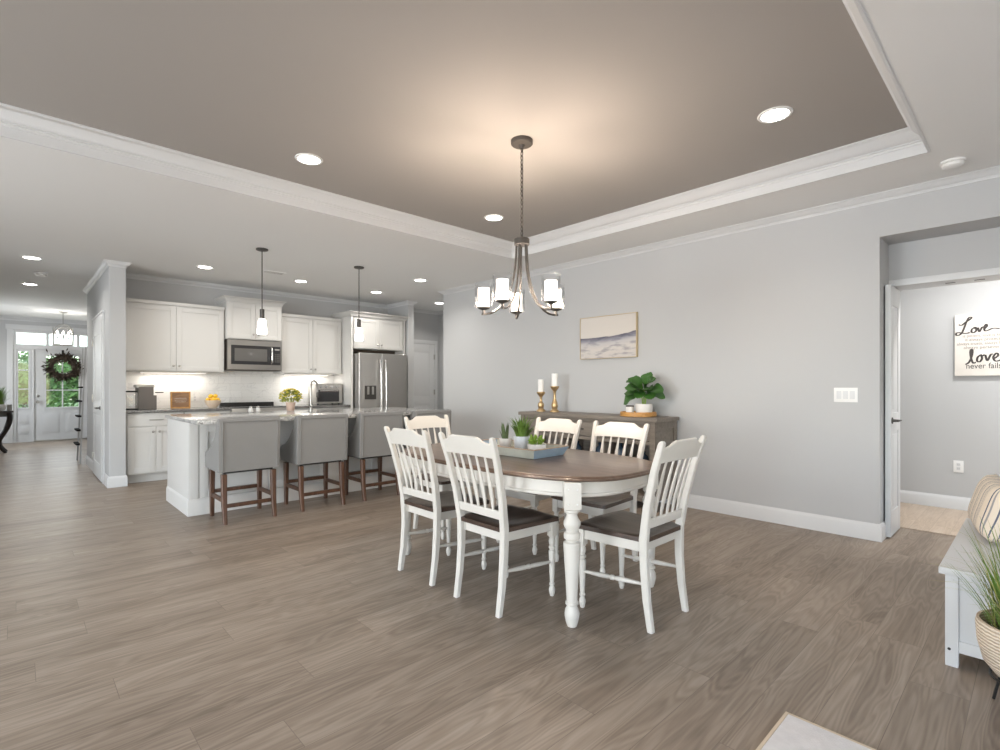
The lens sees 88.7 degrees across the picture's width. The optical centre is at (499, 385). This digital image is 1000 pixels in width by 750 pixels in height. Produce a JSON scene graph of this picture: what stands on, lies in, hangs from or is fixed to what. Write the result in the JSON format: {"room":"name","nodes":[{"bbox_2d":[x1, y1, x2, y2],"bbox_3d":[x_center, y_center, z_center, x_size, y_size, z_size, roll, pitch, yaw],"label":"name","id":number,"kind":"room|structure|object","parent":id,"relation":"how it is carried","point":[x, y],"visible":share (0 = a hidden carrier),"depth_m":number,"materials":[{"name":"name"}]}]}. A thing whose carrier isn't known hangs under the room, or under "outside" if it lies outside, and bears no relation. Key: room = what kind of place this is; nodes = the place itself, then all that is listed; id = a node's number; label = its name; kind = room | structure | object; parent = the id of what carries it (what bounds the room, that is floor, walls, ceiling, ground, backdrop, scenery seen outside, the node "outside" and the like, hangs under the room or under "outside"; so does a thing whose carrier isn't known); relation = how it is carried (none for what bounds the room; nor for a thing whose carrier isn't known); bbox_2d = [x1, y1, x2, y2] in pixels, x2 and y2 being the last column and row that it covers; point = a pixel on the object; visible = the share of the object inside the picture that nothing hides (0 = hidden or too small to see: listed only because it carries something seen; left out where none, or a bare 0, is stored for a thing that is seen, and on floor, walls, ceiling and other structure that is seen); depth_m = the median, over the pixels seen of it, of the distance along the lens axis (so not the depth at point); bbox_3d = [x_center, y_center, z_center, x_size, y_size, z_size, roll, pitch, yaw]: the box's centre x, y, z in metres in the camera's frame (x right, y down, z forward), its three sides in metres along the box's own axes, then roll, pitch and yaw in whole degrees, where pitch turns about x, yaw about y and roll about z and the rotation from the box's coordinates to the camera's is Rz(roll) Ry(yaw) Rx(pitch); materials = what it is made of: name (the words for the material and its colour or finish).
{"room":"open-plan dining room","nodes":[
{"label":"open-plan dining room","id":0,"kind":"room"},
{"bbox_2d":[0,320,86,436],"bbox_3d":[-9.831,-0.140,11.725,4.440,2.720,0.150,0,0,-43],"label":"wall","id":1,"kind":"structure","parent":0,"point":[3,332],"depth_m":10.93,"materials":[{"name":"grey paint"}]},
{"bbox_2d":[0,315,86,324],"bbox_3d":[-9.752,-1.456,11.641,4.200,0.088,0.082,0,0,-43],"label":"trim","id":2,"kind":"structure","parent":1,"relation":"attached to","point":[2,317],"depth_m":11.29,"materials":[{"name":"white"}]},
{"bbox_2d":[5,324,86,442],"bbox_3d":[-9.909,-0.055,11.590,1.860,2.550,0.160,0,0,-43],"label":"door","id":3,"kind":"structure","parent":1,"relation":"in","point":[37,422],"depth_m":11.30,"materials":[{"name":"white wood"}]},
{"bbox_3d":[-9.892,-0.725,11.579,0.040,0.170,0.036,0,0,-43],"label":"hanger","id":4,"kind":"object","parent":3,"relation":"attached to","visible":0},
{"bbox_2d":[41,348,83,382],"bbox_3d":[-9.826,-0.461,11.532,0.802,0.804,0.138,0,0,-43],"label":"wreath","id":5,"kind":"object","parent":4,"relation":"hanging from","point":[75,372],"visible":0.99,"depth_m":11.51,"materials":[{"name":"plant"}]},
{"bbox_2d":[87,266,125,476],"bbox_3d":[-5.526,-0.140,7.139,0.165,2.720,2.630,0,0,-43],"label":"wall","id":6,"kind":"structure","parent":0,"point":[108,293],"depth_m":6.22,"materials":[{"name":"grey paint"}]},
{"bbox_2d":[92,310,104,483],"bbox_3d":[-5.352,0.138,6.774,0.082,2.165,1.140,0,0,-43],"label":"door","id":7,"kind":"structure","parent":6,"relation":"in","point":[98,341],"depth_m":6.58,"materials":[{"name":"white"}]},
{"bbox_2d":[86,455,127,487],"bbox_3d":[-5.519,1.153,7.146,0.216,0.134,2.662,0,0,-43],"label":"baseboard","id":8,"kind":"structure","parent":6,"relation":"attached to","point":[113,481],"depth_m":6.20,"materials":[{"name":"white"}]},
{"bbox_2d":[126,278,437,409],"bbox_3d":[-3.141,-0.140,8.633,5.355,2.720,0.132,0,0,-43],"label":"wall","id":9,"kind":"structure","parent":0,"point":[230,386],"depth_m":7.71,"materials":[{"name":"tile"}]},
{"bbox_2d":[126,298,224,372],"bbox_3d":[-4.485,-0.663,7.033,1.197,0.936,0.370,0,0,-43],"label":"upper cabinet","id":10,"kind":"object","parent":9,"relation":"attached to","point":[162,336],"visible":0.81,"depth_m":6.89,"materials":[{"name":"grey paint"}]},
{"bbox_2d":[139,371,207,373],"bbox_3d":[-4.494,-0.184,7.062,0.800,0.020,0.100,0,0,-43],"label":"light","id":11,"kind":"object","parent":10,"relation":"attached to","point":[139,371],"visible":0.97,"depth_m":7.07,"materials":[{"name":"white plastic"}]},
{"bbox_2d":[215,295,286,341],"bbox_3d":[-3.736,-0.984,7.687,0.880,0.607,0.448,0,0,-43],"label":"upper cabinet","id":12,"kind":"object","parent":9,"relation":"attached to","point":[241,314],"visible":0.95,"depth_m":7.50,"materials":[{"name":"grey paint"}]},
{"bbox_2d":[224,339,281,371],"bbox_3d":[-3.727,-0.450,7.677,0.756,0.445,0.475,0,0,-43],"label":"microwave","id":13,"kind":"object","parent":12,"relation":"attached to","point":[239,355],"visible":0.97,"depth_m":7.51,"materials":[{"name":"grey metal"}]},
{"bbox_2d":[83,259,442,314],"bbox_3d":[-3.274,-1.468,8.536,6.105,0.063,2.727,0,0,-32],"label":"trim","id":14,"kind":"structure","parent":9,"relation":"attached to","point":[105,263],"depth_m":7.70,"materials":[{"name":"white"}]},
{"bbox_2d":[273,313,341,374],"bbox_3d":[-3.112,-0.658,8.329,1.000,0.926,0.370,0,0,-43],"label":"upper cabinet","id":15,"kind":"object","parent":9,"relation":"attached to","point":[310,344],"visible":0.94,"depth_m":8.19,"materials":[{"name":"grey paint"}]},
{"bbox_2d":[282,374,329,375],"bbox_3d":[-3.148,-0.184,8.332,0.740,0.020,0.100,0,0,-43],"label":"light","id":16,"kind":"object","parent":15,"relation":"attached to","point":[282,374],"visible":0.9,"depth_m":8.34,"materials":[{"name":"white plastic"}]},
{"bbox_2d":[331,310,409,351],"bbox_3d":[-2.253,-0.921,8.915,1.149,0.602,0.697,0,0,-43],"label":"upper cabinet","id":17,"kind":"object","parent":9,"relation":"attached to","point":[381,332],"visible":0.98,"depth_m":8.70,"materials":[{"name":"grey paint"}]},
{"bbox_2d":[353,349,394,353],"bbox_3d":[-2.253,-0.582,8.915,0.957,0.074,0.020,0,0,-43],"label":"board","id":18,"kind":"object","parent":17,"relation":"attached to","point":[354,351],"visible":0.64,"depth_m":8.91,"materials":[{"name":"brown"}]},
{"bbox_2d":[414,339,436,409],"bbox_3d":[-1.581,0.158,10.011,0.875,2.125,0.030,0,0,-43],"label":"door","id":19,"kind":"structure","parent":9,"relation":"in","point":[425,354],"depth_m":10.12,"materials":[{"name":"white"}]},
{"bbox_2d":[388,305,413,407],"bbox_3d":[-1.818,-0.140,9.341,0.120,2.720,0.680,0,0,-43],"label":"wall pier","id":20,"kind":"object","parent":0,"point":[407,310],"visible":0.29,"depth_m":9.10,"materials":[{"name":"grey paint"}]},
{"bbox_2d":[438,314,442,409],"bbox_3d":[-0.562,-0.140,9.715,0.120,2.720,1.860,0,0,-43],"label":"wall","id":21,"kind":"structure","parent":0,"point":[440,317],"depth_m":10.30,"materials":[{"name":"grey paint"}]},
{"bbox_2d":[0,0,906,241],"bbox_3d":[-0.930,-1.730,2.405,6.550,0.140,3.795,0,0,-43],"label":"ceiling","id":22,"kind":"structure","parent":0,"point":[414,107],"depth_m":2.88,"materials":[{"name":"grey paint"}]},
{"bbox_2d":[295,153,322,164],"bbox_3d":[-1.397,-1.656,3.742,0.196,0.006,0.196,0,0,-43],"label":"recessed light","id":23,"kind":"object","parent":22,"relation":"in","point":[305,158],"visible":1,"depth_m":3.73,"materials":[{"name":"white plastic"}]},
{"bbox_2d":[484,214,503,220],"bbox_3d":[-0.059,-1.656,5.040,0.196,0.006,0.196,0,0,-43],"label":"recessed light","id":24,"kind":"object","parent":22,"relation":"in","point":[492,217],"visible":1,"depth_m":5.03,"materials":[{"name":"white plastic"}]},
{"bbox_2d":[477,135,561,318],"bbox_3d":[0.163,-1.073,3.442,0.629,1.173,0.608,0,0,-43],"label":"chandelier","id":25,"kind":"object","parent":22,"relation":"hanging from","point":[520,142],"visible":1,"depth_m":3.45,"materials":[{"name":"grey metal"}]},
{"bbox_2d":[757,106,792,122],"bbox_3d":[1.681,-1.656,3.128,0.196,0.006,0.196,0,0,-43],"label":"recessed light","id":26,"kind":"object","parent":22,"relation":"in","point":[775,114],"visible":1,"depth_m":3.12,"materials":[{"name":"white plastic"}]},
{"bbox_2d":[0,439,999,749],"bbox_3d":[-2.467,1.266,5.235,12.400,0.108,19.400,0,0,-43],"label":"floor","id":27,"kind":"structure","parent":0,"point":[129,620],"depth_m":2.51,"materials":[{"name":"brown wood"}]},
{"bbox_2d":[0,410,13,452],"bbox_3d":[-9.265,0.837,9.269,0.660,0.764,0.440,0,0,-43],"label":"console table","id":28,"kind":"object","parent":27,"relation":"on","point":[5,413],"visible":1,"depth_m":9.30,"materials":[{"name":"black wood"}]},
{"bbox_2d":[0,386,9,410],"bbox_3d":[-9.126,0.220,9.303,0.435,0.467,0.448,0,0,-8],"label":"plant","id":29,"kind":"object","parent":28,"relation":"on","point":[2,395],"visible":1,"depth_m":9.28,"materials":[{"name":"plant"}]},
{"bbox_2d":[73,347,85,463],"bbox_3d":[-6.750,0.298,8.219,0.127,1.837,0.520,0,0,-43],"label":"ladder rack","id":30,"kind":"object","parent":27,"relation":"on","point":[78,429],"visible":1,"depth_m":8.07,"materials":[{"name":"grey"}]},
{"bbox_2d":[126,412,182,482],"bbox_3d":[-4.585,0.782,6.740,0.615,0.876,0.636,0,0,-43],"label":"base cabinet","id":31,"kind":"object","parent":27,"relation":"on","point":[146,433],"visible":0.76,"depth_m":6.48,"materials":[{"name":"grey paint"}]},
{"bbox_2d":[126,407,230,413],"bbox_3d":[-4.388,0.324,6.936,1.204,0.036,0.622,0,0,-43],"label":"countertop","id":32,"kind":"structure","parent":31,"relation":"on","point":[192,409],"depth_m":6.75,"materials":[{"name":"stone"}]},
{"bbox_2d":[126,384,163,409],"bbox_3d":[-4.636,0.142,6.666,0.390,0.324,0.260,0,0,-43],"label":"coffee maker","id":33,"kind":"object","parent":32,"relation":"on","point":[145,399],"visible":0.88,"depth_m":6.58,"materials":[{"name":"grey plastic"}]},
{"bbox_2d":[170,392,190,407],"bbox_3d":[-4.380,0.191,7.015,0.236,0.227,0.028,0,0,-43],"label":"wooden plaque","id":34,"kind":"object","parent":32,"relation":"on","point":[177,399],"visible":1,"depth_m":7.01,"materials":[{"name":"brown wood"}]},
{"bbox_2d":[204,400,220,407],"bbox_3d":[-4.010,0.251,7.147,0.212,0.107,0.212,0,0,-43],"label":"fruit bowl","id":35,"kind":"object","parent":32,"relation":"on","point":[210,403],"visible":0.95,"depth_m":7.08,"materials":[{"name":"beige"}]},
{"bbox_2d":[183,411,229,413],"bbox_3d":[-4.149,0.782,7.152,0.556,0.876,0.636,0,0,-43],"label":"base cabinet","id":36,"kind":"object","parent":27,"relation":"on","point":[200,411],"visible":0.04,"depth_m":6.94,"materials":[{"name":"grey paint"}]},
{"bbox_2d":[205,416,279,524],"bbox_3d":[-2.418,0.752,4.812,0.524,0.935,0.480,0,0,-43],"label":"bar stool","id":37,"kind":"object","parent":27,"relation":"on","point":[245,444],"visible":1,"depth_m":4.66,"materials":[{"name":"grey fabric"}]},
{"bbox_2d":[219,402,286,411],"bbox_3d":[-3.648,0.734,7.596,0.768,0.972,0.676,0,0,-43],"label":"range","id":38,"kind":"object","parent":27,"relation":"on","point":[235,406],"visible":0.16,"depth_m":7.56,"materials":[{"name":"silver metal"}]},
{"bbox_2d":[220,405,285,408],"bbox_3d":[-3.649,0.307,7.598,0.768,0.015,0.560,0,0,-43],"label":"cooktop","id":39,"kind":"object","parent":38,"relation":"in","point":[227,406],"depth_m":7.49,"materials":[{"name":"black glass"}]},
{"bbox_2d":[166,415,423,516],"bbox_3d":[-2.251,0.782,6.049,2.714,0.876,0.952,0,0,-43],"label":"kitchen island","id":40,"kind":"object","parent":27,"relation":"on","point":[187,489],"visible":0.29,"depth_m":5.16,"materials":[{"name":"white paint"}]},
{"bbox_2d":[164,407,433,424],"bbox_3d":[-2.112,0.324,5.952,2.800,0.036,1.375,0,0,-43],"label":"island countertop","id":41,"kind":"structure","parent":40,"relation":"on","point":[198,418],"depth_m":5.52,"materials":[{"name":"stone"}]},
{"bbox_2d":[278,388,302,410],"bbox_3d":[-2.575,0.165,6.299,0.294,0.278,0.293,0,0,-43],"label":"potted flowers","id":42,"kind":"object","parent":41,"relation":"on","point":[290,406],"visible":1,"depth_m":6.26,"materials":[{"name":"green plant"}]},
{"bbox_2d":[307,380,318,410],"bbox_3d":[-2.310,0.114,6.308,0.056,0.382,0.277,0,0,10],"label":"faucet","id":43,"kind":"object","parent":41,"relation":"on","point":[312,381],"visible":0.99,"depth_m":6.26,"materials":[{"name":"silver metal"}]},
{"bbox_2d":[280,413,347,511],"bbox_3d":[-1.918,0.752,5.284,0.524,0.935,0.480,0,0,-43],"label":"bar stool","id":44,"kind":"object","parent":27,"relation":"on","point":[321,438],"visible":0.99,"depth_m":5.13,"materials":[{"name":"grey fabric"}]},
{"bbox_2d":[295,407,348,409],"bbox_3d":[-3.013,0.782,8.225,1.000,0.876,0.636,0,0,-43],"label":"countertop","id":45,"kind":"structure","parent":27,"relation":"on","point":[332,407],"depth_m":8.09,"materials":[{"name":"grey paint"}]},
{"bbox_2d":[280,404,349,408],"bbox_3d":[-3.018,0.324,8.230,1.006,0.036,0.622,0,0,-43],"label":"countertop","id":46,"kind":"structure","parent":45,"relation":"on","point":[306,405],"depth_m":8.06,"materials":[{"name":"stone"}]},
{"bbox_2d":[308,384,341,404],"bbox_3d":[-2.870,0.133,8.430,0.450,0.344,0.359,0,0,-43],"label":"countertop oven","id":47,"kind":"object","parent":46,"relation":"on","point":[328,393],"visible":0.96,"depth_m":8.31,"materials":[{"name":"silver metal"}]},
{"bbox_2d":[333,316,352,408],"bbox_3d":[-2.638,0.036,8.592,0.036,2.368,0.638,0,0,-43],"label":"end panel","id":48,"kind":"object","parent":27,"relation":"on","point":[345,378],"visible":0.3,"depth_m":8.46,"materials":[{"name":"grey paint"}]},
{"bbox_2d":[344,411,402,500],"bbox_3d":[-1.435,0.752,5.740,0.524,0.935,0.480,0,0,-43],"label":"bar stool","id":49,"kind":"object","parent":27,"relation":"on","point":[368,439],"visible":0.84,"depth_m":5.54,"materials":[{"name":"grey fabric"}]},
{"bbox_2d":[353,353,406,407],"bbox_3d":[-2.178,0.338,8.863,0.910,1.765,0.820,0,0,-43],"label":"refrigerator","id":50,"kind":"object","parent":27,"relation":"on","point":[379,380],"visible":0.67,"depth_m":8.56,"materials":[{"name":"grey metal"}]},
{"bbox_2d":[395,321,404,354],"bbox_3d":[-1.909,0.036,9.281,0.036,2.368,0.638,0,0,-43],"label":"end panel","id":51,"kind":"object","parent":27,"relation":"on","point":[403,351],"visible":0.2,"depth_m":9.05,"materials":[{"name":"grey paint"}]},
{"bbox_2d":[398,409,450,474],"bbox_3d":[-0.938,0.752,6.209,0.524,0.935,0.480,0,0,-43],"label":"bar stool","id":52,"kind":"object","parent":27,"relation":"on","point":[440,413],"visible":0.16,"depth_m":6.05,"materials":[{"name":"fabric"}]},
{"bbox_2d":[384,426,488,585],"bbox_3d":[-0.415,0.743,3.383,0.551,0.955,0.466,0,0,-43],"label":"dining chair","id":53,"kind":"object","parent":27,"relation":"on","point":[438,506],"visible":0.8,"depth_m":3.27,"materials":[{"name":"beige paint"}]},
{"bbox_2d":[404,415,478,538],"bbox_3d":[-0.482,0.743,4.386,0.466,0.955,0.551,0,0,-43],"label":"dining chair","id":54,"kind":"object","parent":27,"relation":"on","point":[418,422],"visible":0.23,"depth_m":4.43,"materials":[{"name":"beige paint"}]},
{"bbox_2d":[438,432,558,617],"bbox_3d":[-0.005,0.743,2.952,0.551,0.955,0.466,0,0,-43],"label":"dining chair","id":55,"kind":"object","parent":27,"relation":"on","point":[504,522],"visible":1,"depth_m":2.85,"materials":[{"name":"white wood"}]},
{"bbox_2d":[399,443,660,627],"bbox_3d":[0.116,0.839,3.417,1.064,0.762,1.888,0,0,-43],"label":"dining table","id":56,"kind":"object","parent":27,"relation":"on","point":[573,475],"visible":0.52,"depth_m":2.77,"materials":[{"name":"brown wood"}]},
{"bbox_2d":[482,438,568,458],"bbox_3d":[0.094,0.426,3.513,0.680,0.061,0.360,0,0,45],"label":"centerpiece tray","id":57,"kind":"object","parent":56,"relation":"on","point":[551,450],"visible":0.57,"depth_m":3.29,"materials":[{"name":"blue wood"}]},
{"bbox_2d":[499,423,511,446],"bbox_3d":[0.034,0.348,3.674,0.099,0.179,0.096,0,0,-43],"label":"snake plant","id":58,"kind":"object","parent":57,"relation":"on","point":[504,441],"visible":0.96,"depth_m":3.64,"materials":[{"name":"green plant"}]},
{"bbox_2d":[509,416,536,448],"bbox_3d":[0.149,0.321,3.540,0.227,0.234,0.241,0,0,-43],"label":"potted grass","id":59,"kind":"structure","parent":57,"relation":"on","point":[521,430],"depth_m":3.50,"materials":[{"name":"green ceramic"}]},
{"bbox_2d":[514,435,529,448],"bbox_3d":[0.152,0.392,3.547,0.116,0.091,0.116,0,0,-43],"label":"plant pot","id":60,"kind":"object","parent":59,"relation":"on","point":[520,441],"depth_m":3.50,"materials":[{"name":"white ceramic"}]},
{"bbox_2d":[527,434,545,449],"bbox_3d":[0.246,0.377,3.431,0.131,0.121,0.128,0,0,6],"label":"potted succulent","id":61,"kind":"object","parent":57,"relation":"on","point":[534,443],"visible":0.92,"depth_m":3.40,"materials":[{"name":"green plant"}]},
{"bbox_2d":[527,443,545,449],"bbox_3d":[0.247,0.413,3.431,0.128,0.049,0.128,0,0,-43],"label":"plant pot","id":62,"kind":"object","parent":61,"relation":"on","point":[532,446],"depth_m":3.38,"materials":[{"name":"white ceramic"}]},
{"bbox_2d":[495,417,581,554],"bbox_3d":[0.296,0.743,4.013,0.551,0.955,0.466,0,0,-43],"label":"dining chair","id":63,"kind":"object","parent":27,"relation":"on","point":[557,425],"visible":0.34,"depth_m":4.03,"materials":[{"name":"beige paint"}]},
{"bbox_2d":[518,411,678,511],"bbox_3d":[1.022,0.766,5.719,0.458,0.908,1.855,0,0,-43],"label":"sideboard","id":64,"kind":"object","parent":27,"relation":"on","point":[661,428],"visible":0.36,"depth_m":5.36,"materials":[{"name":"brown wood"}]},
{"bbox_2d":[536,392,544,411],"bbox_3d":[0.503,0.192,6.285,0.112,0.240,0.112,0,0,-43],"label":"candlestick","id":65,"kind":"object","parent":64,"relation":"on","point":[540,394],"visible":1,"depth_m":6.25,"materials":[{"name":"gold metal"}]},
{"bbox_2d":[538,379,543,391],"bbox_3d":[0.503,-0.009,6.285,0.076,0.161,0.076,0,0,-43],"label":"pillar candle","id":66,"kind":"object","parent":65,"relation":"on","point":[540,381],"visible":1,"depth_m":6.25,"materials":[{"name":"white wax"}]},
{"bbox_2d":[550,386,558,411],"bbox_3d":[0.654,0.157,6.125,0.112,0.310,0.112,0,0,-43],"label":"candlestick","id":67,"kind":"object","parent":64,"relation":"on","point":[554,405],"visible":0.98,"depth_m":6.10,"materials":[{"name":"gold metal"}]},
{"bbox_2d":[551,373,557,385],"bbox_3d":[0.654,-0.079,6.125,0.076,0.161,0.076,0,0,-43],"label":"pillar candle","id":68,"kind":"object","parent":67,"relation":"on","point":[554,376],"visible":0.98,"depth_m":6.09,"materials":[{"name":"white wax"}]},
{"bbox_2d":[614,443,625,455],"bbox_3d":[1.266,0.704,5.389,0.124,0.220,0.124,0,0,-43],"label":"vase","id":69,"kind":"object","parent":64,"relation":"in","point":[620,449],"visible":0.36,"depth_m":5.35,"materials":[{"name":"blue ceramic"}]},
{"bbox_2d":[620,411,656,416],"bbox_3d":[1.425,0.288,5.279,0.364,0.048,0.364,0,0,-43],"label":"tray","id":70,"kind":"object","parent":64,"relation":"on","point":[622,413],"visible":0.88,"depth_m":5.13,"materials":[{"name":"brown wood"}]},
{"bbox_2d":[626,405,633,411],"bbox_3d":[1.353,0.250,5.327,0.086,0.100,0.085,0,0,-43],"label":"candle jar","id":71,"kind":"object","parent":70,"relation":"on","point":[629,408],"visible":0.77,"depth_m":5.29,"materials":[{"name":"glass"}]},
{"bbox_2d":[624,372,664,411],"bbox_3d":[1.476,0.077,5.246,0.417,0.445,0.393,0,0,18],"label":"fig","id":72,"kind":"object","parent":70,"relation":"on","point":[634,389],"visible":0.98,"depth_m":5.19,"materials":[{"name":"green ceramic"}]},
{"bbox_2d":[635,404,652,411],"bbox_3d":[1.478,0.241,5.252,0.172,0.118,0.172,0,0,-43],"label":"plant pot","id":73,"kind":"object","parent":72,"relation":"on","point":[638,407],"depth_m":5.18,"materials":[{"name":"white ceramic"}]},
{"bbox_2d":[551,421,648,572],"bbox_3d":[0.701,0.743,3.584,0.551,0.955,0.466,0,0,-43],"label":"dining chair","id":74,"kind":"object","parent":27,"relation":"on","point":[592,506],"visible":0.45,"depth_m":3.55,"materials":[{"name":"beige paint"}]},
{"bbox_2d":[578,435,706,633],"bbox_3d":[0.761,0.743,2.780,0.466,0.955,0.551,0,0,-43],"label":"dining chair","id":75,"kind":"object","parent":27,"relation":"on","point":[623,529],"visible":0.94,"depth_m":2.69,"materials":[{"name":"beige paint"}]},
{"bbox_2d":[756,712,875,749],"bbox_3d":[0.821,1.214,-0.021,2.990,0.011,2.466,0,0,-43],"label":"area rug","id":76,"kind":"object","parent":27,"relation":"on","point":[791,732],"visible":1,"depth_m":1.75,"materials":[{"name":"fabric"}]},
{"bbox_2d":[919,518,999,698],"bbox_3d":[1.898,0.860,1.817,0.615,0.719,0.662,0,0,-20],"label":"potted plant","id":77,"kind":"object","parent":27,"relation":"on","point":[987,621],"visible":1,"depth_m":1.89,"materials":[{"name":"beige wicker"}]},
{"bbox_2d":[975,609,999,676],"bbox_3d":[1.921,0.969,1.841,0.312,0.202,0.312,0,0,-43],"label":"basket","id":78,"kind":"object","parent":77,"relation":"on","point":[987,629],"depth_m":1.87,"materials":[{"name":"wicker"}]},
{"bbox_2d":[938,518,999,667],"bbox_3d":[2.530,1.005,2.473,1.205,0.430,0.502,0,0,-43],"label":"storage bench","id":79,"kind":"object","parent":27,"relation":"on","point":[960,614],"visible":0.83,"depth_m":2.22,"materials":[{"name":"grey paint"}]},
{"bbox_2d":[968,474,999,543],"bbox_3d":[2.610,0.635,2.705,0.184,0.279,0.580,0,0,37],"label":"throw cushion","id":80,"kind":"object","parent":79,"relation":"on","point":[984,505],"visible":0.98,"depth_m":2.57,"materials":[{"name":"fabric"}]},
{"bbox_2d":[0,0,999,320],"bbox_3d":[-2.518,-1.650,5.290,12.400,0.300,19.550,0,0,-43],"label":"ceiling","id":81,"kind":"structure","parent":0,"point":[72,212],"depth_m":4.64,"materials":[{"name":"white paint"}]},
{"bbox_2d":[21,256,42,259],"bbox_3d":[-5.467,-1.496,5.978,0.196,0.006,0.196,0,0,-43],"label":"recessed light","id":82,"kind":"object","parent":81,"relation":"in","point":[26,257],"visible":1,"depth_m":5.96,"materials":[{"name":"white plastic"}]},
{"bbox_2d":[52,311,73,345],"bbox_3d":[-8.842,-1.160,10.356,0.322,0.678,0.322,0,0,-43],"label":"lantern","id":83,"kind":"object","parent":81,"relation":"hanging from","point":[62,312],"visible":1,"depth_m":10.34,"materials":[{"name":"silver metal"}]},
{"bbox_2d":[256,247,267,334],"bbox_3d":[-2.604,-1.034,5.601,0.124,0.932,0.124,0,0,-43],"label":"pendant light","id":84,"kind":"object","parent":81,"relation":"hanging from","point":[262,328],"visible":1,"depth_m":5.58,"materials":[{"name":"glass"}]},
{"bbox_2d":[261,270,285,274],"bbox_3d":[-2.982,-1.495,6.742,0.280,0.009,0.140,0,0,-43],"label":"ceiling vent","id":85,"kind":"object","parent":81,"relation":"in","point":[264,271],"visible":0.96,"depth_m":6.73,"materials":[{"name":"metal"}]},
{"bbox_2d":[354,266,363,340],"bbox_3d":[-1.777,-1.034,6.450,0.124,0.932,0.124,0,0,-43],"label":"pendant light","id":86,"kind":"object","parent":81,"relation":"hanging from","point":[358,335],"visible":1,"depth_m":6.42,"materials":[{"name":"glass"}]},
{"bbox_2d":[0,0,929,258],"bbox_3d":[-0.930,-1.578,2.405,6.550,0.164,3.795,0,0,-43],"label":"trim","id":87,"kind":"structure","parent":81,"relation":"attached to","point":[16,123],"depth_m":3.84,"materials":[{"name":"white wood"}]},
{"bbox_2d":[940,157,966,170],"bbox_3d":[3.021,-1.477,3.413,0.136,0.044,0.136,0,0,-43],"label":"smoke detector","id":88,"kind":"object","parent":81,"relation":"attached to","point":[954,163],"visible":1,"depth_m":3.38,"materials":[{"name":"white plastic"}]},
{"bbox_2d":[443,177,999,523],"bbox_3d":[2.905,-0.140,4.337,0.339,2.720,10.720,0,0,-43],"label":"wall","id":89,"kind":"structure","parent":0,"point":[748,337],"depth_m":4.76,"materials":[{"name":"grey paint"}]},
{"bbox_2d":[580,312,637,359],"bbox_3d":[1.228,-0.560,5.835,0.036,0.488,0.766,0,0,-43],"label":"framed painting","id":90,"kind":"object","parent":89,"relation":"attached to","point":[616,335],"visible":1,"depth_m":5.80,"materials":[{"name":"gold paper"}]},
{"bbox_2d":[438,165,999,294],"bbox_3d":[2.784,-1.469,4.267,0.194,0.062,10.784,0,0,-43],"label":"trim","id":91,"kind":"structure","parent":89,"relation":"attached to","point":[992,172],"depth_m":4.53,"materials":[{"name":"white wood"}]},
{"bbox_2d":[659,492,886,541],"bbox_3d":[1.155,1.153,6.176,0.351,0.134,5.677,0,0,-43],"label":"baseboard","id":92,"kind":"structure","parent":89,"relation":"attached to","point":[845,527],"depth_m":4.45,"materials":[{"name":"white wood"}]},
{"bbox_2d":[834,388,857,401],"bbox_3d":[2.819,0.073,4.174,0.009,0.117,0.165,0,0,-43],"label":"light switch","id":93,"kind":"object","parent":89,"relation":"attached to","point":[840,394],"visible":1,"depth_m":4.17,"materials":[{"name":"white plastic"}]},
{"bbox_2d":[888,227,999,283],"bbox_3d":[4.005,-0.140,3.609,0.260,2.720,2.950,0,0,-43],"label":"wall","id":94,"kind":"structure","parent":0,"point":[980,249],"depth_m":3.99,"materials":[{"name":"grey paint"}]},
{"bbox_2d":[885,284,901,536],"bbox_3d":[3.272,0.198,4.216,0.417,2.020,0.091,0,0,-43],"label":"door","id":95,"kind":"structure","parent":94,"relation":"in","point":[892,294],"depth_m":4.13,"materials":[{"name":"white wood"}]},
{"bbox_2d":[889,267,999,290],"bbox_3d":[3.825,0.174,3.799,0.282,2.092,1.513,0,0,-43],"label":"trim","id":96,"kind":"structure","parent":94,"relation":"attached to","point":[992,274],"depth_m":4.01,"materials":[{"name":"white"}]},
{"bbox_2d":[900,280,999,497],"bbox_3d":[4.975,-0.140,4.607,0.120,2.720,3.070,0,0,-43],"label":"wall","id":97,"kind":"structure","parent":0,"point":[946,417],"depth_m":5.11,"materials":[{"name":"grey paint"}]},
{"bbox_2d":[900,490,970,510],"bbox_3d":[4.932,1.153,4.553,0.016,0.134,2.850,0,0,-43],"label":"baseboard","id":98,"kind":"structure","parent":97,"relation":"attached to","point":[920,498],"depth_m":5.14,"materials":[{"name":"white"}]},
{"bbox_2d":[953,460,963,472],"bbox_3d":[4.497,0.790,5.019,0.009,0.117,0.075,0,0,-43],"label":"wall outlet","id":99,"kind":"object","parent":97,"relation":"attached to","point":[958,466],"visible":1,"depth_m":5.02,"materials":[{"name":"white plastic"}]},
{"bbox_2d":[955,312,999,375],"bbox_3d":[4.618,-0.396,4.873,0.032,0.594,0.432,0,0,-43],"label":"board","id":100,"kind":"object","parent":97,"relation":"attached to","point":[977,336],"visible":1,"depth_m":4.90,"materials":[{"name":"white"}]},
{"label":"outside","id":101,"kind":"structure","parent":0,"visible":0},
{"bbox_2d":[18,402,78,406],"bbox_3d":[-24.411,1.420,28.773,44.000,0.100,44.640,0,0,-43],"label":"ground","id":102,"kind":"structure","parent":101,"point":[78,402],"depth_m":38.98,"materials":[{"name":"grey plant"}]},
{"bbox_2d":[18,351,73,407],"bbox_3d":[-16.353,0.016,17.685,2.401,2.719,2.059,0,0,-6],"label":"tree","id":103,"kind":"object","parent":102,"relation":"on","point":[51,399],"visible":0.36,"depth_m":17.59,"materials":[{"name":"green plant"}]},
{"bbox_2d":[18,358,78,407],"bbox_3d":[-20.102,0.049,23.673,2.733,3.081,13.221,0,0,45],"label":"hedge","id":104,"kind":"object","parent":102,"relation":"on","point":[74,395],"visible":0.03,"depth_m":23.34,"materials":[{"name":"green plant"}]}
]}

